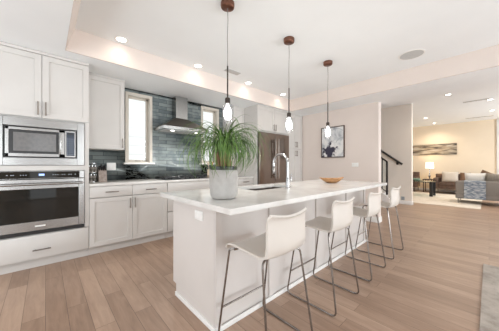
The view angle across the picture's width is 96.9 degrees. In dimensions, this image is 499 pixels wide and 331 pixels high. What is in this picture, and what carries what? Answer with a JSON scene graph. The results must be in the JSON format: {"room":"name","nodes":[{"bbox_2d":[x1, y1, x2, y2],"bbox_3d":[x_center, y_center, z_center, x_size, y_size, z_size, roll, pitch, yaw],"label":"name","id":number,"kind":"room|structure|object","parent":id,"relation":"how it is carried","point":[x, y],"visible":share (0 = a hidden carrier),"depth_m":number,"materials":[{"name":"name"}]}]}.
{"room":"kitchen","nodes":[
{"label":"kitchen","id":0,"kind":"room"},
{"bbox_2d":[0,0,498,126],"bbox_3d":[3.644,-1.715,3.682,15.550,0.870,7.670,0,0,-43],"label":"ceiling","id":1,"kind":"structure","parent":0,"point":[363,40],"depth_m":2.69,"materials":[{"name":"paint"}]},
{"bbox_2d":[114,36,127,42],"bbox_3d":[-1.572,-1.546,2.713,0.150,0.006,0.150,0,0,-43],"label":"recessed light","id":2,"kind":"object","parent":1,"relation":"in","point":[121,39],"visible":1,"depth_m":2.71,"materials":[{"name":"white plastic"}]},
{"bbox_2d":[193,63,202,67],"bbox_3d":[-0.796,-1.546,3.429,0.150,0.006,0.150,0,0,-43],"label":"recessed light","id":3,"kind":"object","parent":1,"relation":"in","point":[197,65],"visible":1,"depth_m":3.42,"materials":[{"name":"white"}]},
{"bbox_2d":[221,0,234,121],"bbox_3d":[-0.209,-0.975,2.110,0.132,1.150,0.132,0,0,-43],"label":"pendant lamp","id":4,"kind":"object","parent":1,"relation":"hanging from","point":[227,6],"visible":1,"depth_m":2.09,"materials":[{"name":"white glass"}]},
{"bbox_2d":[225,97,229,103],"bbox_3d":[-0.209,-0.619,2.110,0.050,0.052,0.050,0,0,-43],"label":"socket","id":5,"kind":"object","parent":4,"relation":"attached to","point":[227,100],"depth_m":2.09,"materials":[{"name":"brown metal"}]},
{"bbox_2d":[224,69,240,74],"bbox_3d":[-0.278,-1.544,3.649,0.280,0.012,0.100,0,0,-43],"label":"ceiling vent","id":6,"kind":"object","parent":1,"relation":"in","point":[229,70],"visible":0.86,"depth_m":3.64,"materials":[{"name":"white metal"}]},
{"bbox_2d":[65,0,498,111],"bbox_3d":[1.768,-1.415,1.358,4.118,0.270,6.799,0,0,-43],"label":"ceiling soffit","id":7,"kind":"structure","parent":1,"relation":"attached to","point":[78,42],"depth_m":3.30,"materials":[{"name":"paint"}]},
{"bbox_2d":[284,36,293,129],"bbox_3d":[0.484,-0.975,2.708,0.132,1.150,0.132,0,0,-43],"label":"pendant lamp","id":8,"kind":"object","parent":1,"relation":"hanging from","point":[289,40],"visible":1,"depth_m":2.69,"materials":[{"name":"white glass"}]},
{"bbox_2d":[323,60,332,135],"bbox_3d":[1.172,-0.975,3.308,0.132,1.150,0.132,0,0,-43],"label":"pendant lamp","id":9,"kind":"object","parent":1,"relation":"hanging from","point":[327,63],"visible":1,"depth_m":3.29,"materials":[{"name":"white glass"}]},
{"bbox_2d":[398,49,425,59],"bbox_3d":[2.265,-1.546,3.090,0.310,0.006,0.310,0,0,-43],"label":"ceiling speaker","id":10,"kind":"object","parent":1,"relation":"attached to","point":[415,53],"visible":1,"depth_m":3.08,"materials":[{"name":"white plastic"}]},
{"bbox_2d":[463,98,489,102],"bbox_3d":[6.272,-1.794,6.121,0.120,0.012,0.520,0,0,-43],"label":"ceiling vent","id":11,"kind":"object","parent":1,"relation":"in","point":[486,98],"visible":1,"depth_m":6.10,"materials":[{"name":"white metal"}]},
{"bbox_2d":[0,190,498,330],"bbox_3d":[3.593,1.210,3.737,15.550,0.120,7.820,0,0,-43],"label":"floor","id":12,"kind":"structure","parent":0,"point":[434,283],"depth_m":2.10,"materials":[{"name":"brown wood"}]},
{"bbox_2d":[0,41,88,274],"bbox_3d":[-2.545,-0.064,2.714,0.860,2.427,0.698,0,0,-43],"label":"tall cabinet","id":13,"kind":"object","parent":12,"relation":"on","point":[35,84],"visible":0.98,"depth_m":2.51,"materials":[{"name":"paint"}]},
{"bbox_2d":[0,170,83,239],"bbox_3d":[-2.492,0.411,2.651,0.773,0.699,0.623,0,0,-43],"label":"wall oven","id":14,"kind":"object","parent":13,"relation":"in","point":[31,202],"visible":1,"depth_m":2.46,"materials":[{"name":"silver metal"}]},
{"bbox_2d":[0,115,83,164],"bbox_3d":[-2.474,-0.260,2.631,0.773,0.512,0.478,0,0,-43],"label":"microwave","id":15,"kind":"object","parent":13,"relation":"in","point":[27,145],"visible":1,"depth_m":2.47,"materials":[{"name":"metal"}]},
{"bbox_2d":[88,183,166,254],"bbox_3d":[-1.857,0.709,3.340,0.996,0.883,0.686,0,0,-43],"label":"base cabinet","id":16,"kind":"object","parent":12,"relation":"on","point":[120,216],"visible":0.93,"depth_m":3.08,"materials":[{"name":"paint"}]},
{"bbox_2d":[89,176,252,186],"bbox_3d":[-1.185,0.251,3.975,2.846,0.030,0.664,0,0,-43],"label":"countertop","id":17,"kind":"structure","parent":16,"relation":"on","point":[135,181],"depth_m":3.29,"materials":[{"name":"white stone"}]},
{"bbox_2d":[97,164,106,181],"bbox_3d":[-2.168,0.106,3.252,0.100,0.258,0.140,0,0,-43],"label":"knife block","id":18,"kind":"object","parent":17,"relation":"on","point":[101,170],"visible":0.99,"depth_m":3.23,"materials":[{"name":"grey wood"}]},
{"bbox_2d":[154,175,208,179],"bbox_3d":[-1.173,0.214,3.999,0.900,0.044,0.490,0,0,-43],"label":"gas cooktop","id":19,"kind":"object","parent":17,"relation":"in","point":[184,176],"visible":0.97,"depth_m":3.87,"materials":[{"name":"black metal"}]},
{"bbox_2d":[165,180,209,237],"bbox_3d":[-1.159,0.709,3.984,0.896,0.883,0.686,0,0,-43],"label":"base cabinet","id":20,"kind":"object","parent":12,"relation":"on","point":[190,185],"visible":0.26,"depth_m":3.55,"materials":[{"name":"paint"}]},
{"bbox_2d":[238,178,252,185],"bbox_3d":[-0.307,0.709,4.771,0.476,0.883,0.686,0,0,-43],"label":"base cabinet","id":21,"kind":"object","parent":12,"relation":"on","point":[246,181],"visible":0.22,"depth_m":4.56,"materials":[{"name":"paint"}]},
{"bbox_2d":[234,104,288,184],"bbox_3d":[0.308,-0.064,5.249,1.068,2.427,0.816,0,0,-43],"label":"surround","id":22,"kind":"object","parent":12,"relation":"on","point":[272,120],"visible":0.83,"depth_m":4.82,"materials":[{"name":"paint"}]},
{"bbox_2d":[218,207,312,330],"bbox_3d":[0.104,0.710,1.468,0.446,0.880,0.462,0,0,-43],"label":"bar stool","id":23,"kind":"object","parent":12,"relation":"on","point":[284,234],"visible":1,"depth_m":1.33,"materials":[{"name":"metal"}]},
{"bbox_2d":[173,190,365,330],"bbox_3d":[0.525,0.715,2.678,2.719,0.870,0.716,0,0,-43],"label":"kitchen island","id":24,"kind":"object","parent":12,"relation":"on","point":[200,252],"visible":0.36,"depth_m":1.79,"materials":[{"name":"paint"}]},
{"bbox_2d":[195,210,202,220],"bbox_3d":[-0.385,0.378,1.672,0.008,0.070,0.115,0,0,-43],"label":"outlet","id":25,"kind":"object","parent":24,"relation":"attached to","point":[198,214],"visible":1,"depth_m":1.66,"materials":[{"name":"white plastic"}]},
{"bbox_2d":[160,179,386,214],"bbox_3d":[0.575,0.263,2.575,2.812,0.035,1.035,0,0,-43],"label":"island countertop","id":26,"kind":"structure","parent":24,"relation":"on","point":[246,200],"depth_m":1.87,"materials":[{"name":"white stone"}]},
{"bbox_2d":[175,114,269,199],"bbox_3d":[-0.219,-0.054,1.635,0.677,0.596,0.679,0,0,-43],"label":"potted plant","id":27,"kind":"object","parent":26,"relation":"on","point":[223,177],"visible":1,"depth_m":1.57,"materials":[{"name":"green plant"}]},
{"bbox_2d":[247,187,280,190],"bbox_3d":[0.187,0.380,2.525,0.724,0.197,0.391,0,0,-43],"label":"sink","id":28,"kind":"object","parent":26,"relation":"in","point":[267,187],"visible":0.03,"depth_m":2.77,"materials":[{"name":"metal"}]},
{"bbox_2d":[272,153,291,187],"bbox_3d":[0.367,0.052,2.489,0.100,0.384,0.244,0,0,-43],"label":"kitchen faucet","id":29,"kind":"object","parent":26,"relation":"on","point":[288,181],"visible":0.98,"depth_m":2.41,"materials":[{"name":"silver metal"}]},
{"bbox_2d":[319,177,343,182],"bbox_3d":[1.151,0.203,3.103,0.344,0.083,0.196,0,0,-1],"label":"wooden bowl","id":30,"kind":"object","parent":26,"relation":"on","point":[327,180],"visible":0.97,"depth_m":3.05,"materials":[{"name":"brown wood"}]},
{"bbox_2d":[257,132,288,184],"bbox_3d":[0.340,0.219,5.215,1.002,1.862,0.850,0,0,-43],"label":"refrigerator","id":31,"kind":"object","parent":12,"relation":"on","point":[278,143],"visible":0.4,"depth_m":4.86,"materials":[{"name":"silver metal"}]},
{"bbox_2d":[288,113,302,181],"bbox_3d":[0.908,-0.064,5.804,0.563,2.427,0.816,0,0,-43],"label":"pantry cabinet","id":32,"kind":"object","parent":12,"relation":"on","point":[295,134],"visible":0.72,"depth_m":5.52,"materials":[{"name":"paint"}]},
{"bbox_2d":[287,196,358,316],"bbox_3d":[0.656,0.710,1.976,0.446,0.880,0.462,0,0,-43],"label":"bar stool","id":33,"kind":"object","parent":12,"relation":"on","point":[342,211],"visible":0.89,"depth_m":1.84,"materials":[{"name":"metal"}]},
{"bbox_2d":[328,190,385,280],"bbox_3d":[1.207,0.710,2.485,0.446,0.880,0.462,0,0,-43],"label":"bar stool","id":34,"kind":"object","parent":12,"relation":"on","point":[374,199],"visible":0.7,"depth_m":2.33,"materials":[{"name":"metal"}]},
{"bbox_2d":[355,186,403,259],"bbox_3d":[1.758,0.710,2.993,0.446,0.880,0.462,0,0,-43],"label":"bar stool","id":35,"kind":"object","parent":12,"relation":"on","point":[394,192],"visible":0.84,"depth_m":2.85,"materials":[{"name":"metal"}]},
{"bbox_2d":[381,190,389,202],"bbox_3d":[3.400,0.125,7.150,0.914,2.049,2.238,0,0,-43],"label":"staircase","id":36,"kind":"structure","parent":12,"relation":"on","point":[384,197],"depth_m":6.13,"materials":[{"name":"paint"}]},
{"bbox_2d":[381,157,387,194],"bbox_3d":[3.425,-0.096,6.463,0.040,1.803,1.095,0,0,-43],"label":"guard","id":37,"kind":"object","parent":36,"relation":"attached to","point":[386,161],"visible":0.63,"depth_m":6.07,"materials":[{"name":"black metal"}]},
{"bbox_2d":[413,172,419,191],"bbox_3d":[7.200,0.720,10.209,0.810,0.860,0.950,0,0,-43],"label":"armchair","id":38,"kind":"object","parent":12,"relation":"on","point":[415,174],"visible":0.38,"depth_m":10.02,"materials":[{"name":"brown leather"}]},
{"bbox_2d":[422,179,432,191],"bbox_3d":[7.841,0.873,9.685,0.480,0.555,0.340,0,0,-43],"label":"end table","id":39,"kind":"object","parent":12,"relation":"on","point":[422,179],"visible":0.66,"depth_m":9.63,"materials":[{"name":"brown wood"}]},
{"bbox_2d":[425,162,433,178],"bbox_3d":[7.868,0.227,9.655,0.300,0.735,0.300,0,0,-43],"label":"table lamp","id":40,"kind":"object","parent":39,"relation":"on","point":[429,165],"visible":0.92,"depth_m":9.57,"materials":[{"name":"white fabric"}]},
{"bbox_2d":[433,174,459,190],"bbox_3d":[8.489,0.750,8.813,0.810,0.800,1.700,0,0,-43],"label":"sofa","id":41,"kind":"object","parent":12,"relation":"on","point":[439,184],"visible":0.3,"depth_m":9.00,"materials":[{"name":"brown leather"}]},
{"bbox_2d":[438,182,454,185],"bbox_3d":[8.181,0.754,8.999,0.610,0.129,0.682,0,0,-43],"label":"seat cushion","id":42,"kind":"object","parent":41,"relation":"on","point":[439,183],"depth_m":8.93,"materials":[{"name":"brown leather"}]},
{"bbox_2d":[442,172,458,181],"bbox_3d":[8.049,0.450,8.870,0.204,0.407,0.500,0,0,-43],"label":"throw pillow","id":43,"kind":"object","parent":41,"relation":"on","point":[446,176],"visible":0.96,"depth_m":8.82,"materials":[{"name":"fabric"}]},
{"bbox_2d":[460,173,464,180],"bbox_3d":[8.347,0.460,8.546,0.180,0.368,0.300,0,0,-43],"label":"throw pillow","id":44,"kind":"object","parent":41,"relation":"on","point":[462,175],"visible":0.39,"depth_m":8.56,"materials":[{"name":"brown fabric"}]},
{"bbox_2d":[413,192,481,208],"bbox_3d":[6.216,1.144,8.083,3.400,0.012,3.150,0,0,-43],"label":"area rug","id":45,"kind":"object","parent":12,"relation":"on","point":[451,200],"visible":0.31,"depth_m":7.19,"materials":[{"name":"beige carpet"}]},
{"bbox_2d":[413,180,436,196],"bbox_3d":[6.525,0.865,8.633,0.800,0.544,1.160,0,0,-43],"label":"coffee table","id":46,"kind":"object","parent":45,"relation":"on","point":[432,184],"visible":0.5,"depth_m":8.26,"materials":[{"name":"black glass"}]},
{"bbox_2d":[455,180,498,202],"bbox_3d":[7.417,0.800,6.273,0.910,0.675,2.240,0,0,-43],"label":"sofa","id":47,"kind":"object","parent":45,"relation":"on","point":[492,188],"visible":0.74,"depth_m":6.29,"materials":[{"name":"grey fabric"}]},
{"bbox_2d":[464,180,485,199],"bbox_3d":[6.654,0.719,6.528,0.237,0.533,0.450,0,0,-43],"label":"throw blanket","id":48,"kind":"object","parent":47,"relation":"on","point":[472,189],"visible":1,"depth_m":6.45,"materials":[{"name":"fabric"}]},
{"bbox_2d":[465,173,485,180],"bbox_3d":[6.903,0.450,6.764,0.460,0.446,0.201,0,0,44],"label":"throw pillow","id":49,"kind":"object","parent":47,"relation":"on","point":[468,176],"visible":0.56,"depth_m":6.69,"materials":[{"name":"white fabric"}]},
{"bbox_2d":[486,173,498,181],"bbox_3d":[7.138,0.450,6.450,0.232,0.464,0.400,0,0,-44],"label":"throw pillow","id":50,"kind":"object","parent":47,"relation":"on","point":[490,177],"visible":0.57,"depth_m":6.41,"materials":[{"name":"beige fabric"}]},
{"bbox_2d":[479,264,498,330],"bbox_3d":[2.392,1.144,1.047,2.535,0.012,1.795,0,0,-43],"label":"area rug","id":51,"kind":"object","parent":12,"relation":"on","point":[489,314],"visible":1,"depth_m":1.88,"materials":[{"name":"grey carpet"}]},
{"bbox_2d":[302,102,380,217],"bbox_3d":[1.768,-0.325,5.421,0.150,2.950,2.570,0,0,-43],"label":"wall","id":52,"kind":"structure","parent":0,"point":[362,123],"depth_m":4.83,"materials":[{"name":"paint"}]},
{"bbox_2d":[321,125,344,157],"bbox_3d":[1.921,-0.540,5.113,0.039,0.710,0.560,0,0,-43],"label":"framed picture","id":53,"kind":"object","parent":52,"relation":"attached to","point":[332,146],"visible":1,"depth_m":5.09,"materials":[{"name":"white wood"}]},
{"bbox_2d":[365,216,381,222],"bbox_3d":[2.040,1.095,5.125,0.178,0.110,1.794,0,0,-43],"label":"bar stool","id":54,"kind":"object","parent":52,"relation":"attached to","point":[373,219],"visible":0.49,"depth_m":4.48,"materials":[{"name":"paint"}]},
{"bbox_2d":[381,104,412,200],"bbox_3d":[3.901,-0.500,7.407,0.140,3.300,2.545,0,0,-43],"label":"wall","id":55,"kind":"structure","parent":0,"point":[396,121],"depth_m":6.66,"materials":[{"name":"paint"}]},
{"bbox_2d":[381,150,402,164],"bbox_3d":[3.902,-0.742,7.234,0.096,1.461,1.896,0,0,-43],"label":"handrail","id":56,"kind":"object","parent":55,"relation":"attached to","point":[383,152],"visible":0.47,"depth_m":6.69,"materials":[{"name":"black metal"}]},
{"bbox_2d":[399,200,412,204],"bbox_3d":[4.659,1.095,6.586,0.168,0.110,0.339,0,0,-43],"label":"baseboard","id":57,"kind":"structure","parent":55,"relation":"attached to","point":[400,201],"depth_m":6.50,"materials":[{"name":"paint"}]},
{"bbox_2d":[413,119,496,189],"bbox_3d":[9.303,-0.400,8.904,0.150,3.100,7.670,0,0,-43],"label":"wall","id":58,"kind":"structure","parent":0,"point":[476,141],"depth_m":9.28,"materials":[{"name":"paint"}]},
{"bbox_2d":[413,187,454,192],"bbox_3d":[8.089,1.095,10.098,0.014,0.110,4.270,0,0,-43],"label":"baseboard","id":59,"kind":"structure","parent":58,"relation":"attached to","point":[427,189],"depth_m":9.74,"materials":[{"name":"paint"}]},
{"bbox_2d":[413,143,456,155],"bbox_3d":[8.227,-0.710,9.932,0.034,0.490,1.600,0,0,-43],"label":"picture","id":60,"kind":"object","parent":58,"relation":"attached to","point":[448,148],"visible":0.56,"depth_m":9.84},
{"bbox_2d":[497,119,498,173],"bbox_3d":[9.711,-0.315,8.314,0.050,2.930,0.550,0,0,-43],"label":"trim","id":61,"kind":"structure","parent":58,"relation":"attached to","point":[497,119],"depth_m":8.47,"materials":[{"name":"paint"}]},
{"bbox_3d":[0.989,-0.500,6.559,15.550,3.300,0.160,0,0,-43],"label":"wall","id":62,"kind":"structure","parent":0,"visible":0},
{"bbox_2d":[89,72,124,150],"bbox_3d":[-2.155,-0.755,3.277,0.473,1.043,0.374,0,0,-43],"label":"upper cabinet","id":63,"kind":"object","parent":62,"relation":"attached to","point":[106,94],"visible":0.72,"depth_m":3.18,"materials":[{"name":"paint"}]},
{"bbox_2d":[123,91,154,163],"bbox_3d":[-1.924,-0.620,3.817,0.490,1.200,0.230,0,0,-43],"label":"window","id":64,"kind":"structure","parent":62,"relation":"in","point":[128,95],"depth_m":3.88,"materials":[{"name":"paint"}]},
{"bbox_2d":[89,88,222,180],"bbox_3d":[-1.532,-0.522,4.116,2.530,1.516,0.012,0,0,-43],"label":"wall tiles","id":65,"kind":"structure","parent":62,"relation":"attached to","point":[165,157],"depth_m":4.04,"materials":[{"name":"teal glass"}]},
{"bbox_2d":[107,163,115,169],"bbox_3d":[-2.187,0.015,3.498,0.125,0.118,0.008,0,0,-43],"label":"outlet","id":66,"kind":"object","parent":65,"relation":"attached to","point":[110,166],"visible":1,"depth_m":3.50,"materials":[{"name":"white plastic"}]},
{"bbox_2d":[154,96,208,134],"bbox_3d":[-1.235,-0.940,4.066,0.860,0.676,0.462,0,0,-43],"label":"range hood","id":67,"kind":"object","parent":62,"relation":"attached to","point":[179,119],"visible":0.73,"depth_m":4.06,"materials":[{"name":"metal"}]},
{"bbox_2d":[200,106,218,164],"bbox_3d":[-0.882,-0.630,4.779,0.505,1.220,0.230,0,0,-43],"label":"window","id":68,"kind":"structure","parent":62,"relation":"in","point":[214,111],"depth_m":4.82,"materials":[{"name":"paint"}]},
{"bbox_2d":[223,105,244,155],"bbox_3d":[-0.340,-0.755,4.925,0.316,1.043,0.414,0,0,-43],"label":"upper cabinet","id":69,"kind":"object","parent":62,"relation":"attached to","point":[237,111],"visible":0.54,"depth_m":4.80,"materials":[{"name":"paint"}]},
{"label":"outside","id":70,"kind":"structure","parent":0,"visible":0},
{"bbox_2d":[129,99,212,160],"bbox_3d":[-3.074,-1.600,6.280,6.000,6.500,0.200,0,0,-43],"label":"sky","id":71,"kind":"structure","parent":70,"point":[136,107],"depth_m":6.14,"materials":[{"name":"white"}]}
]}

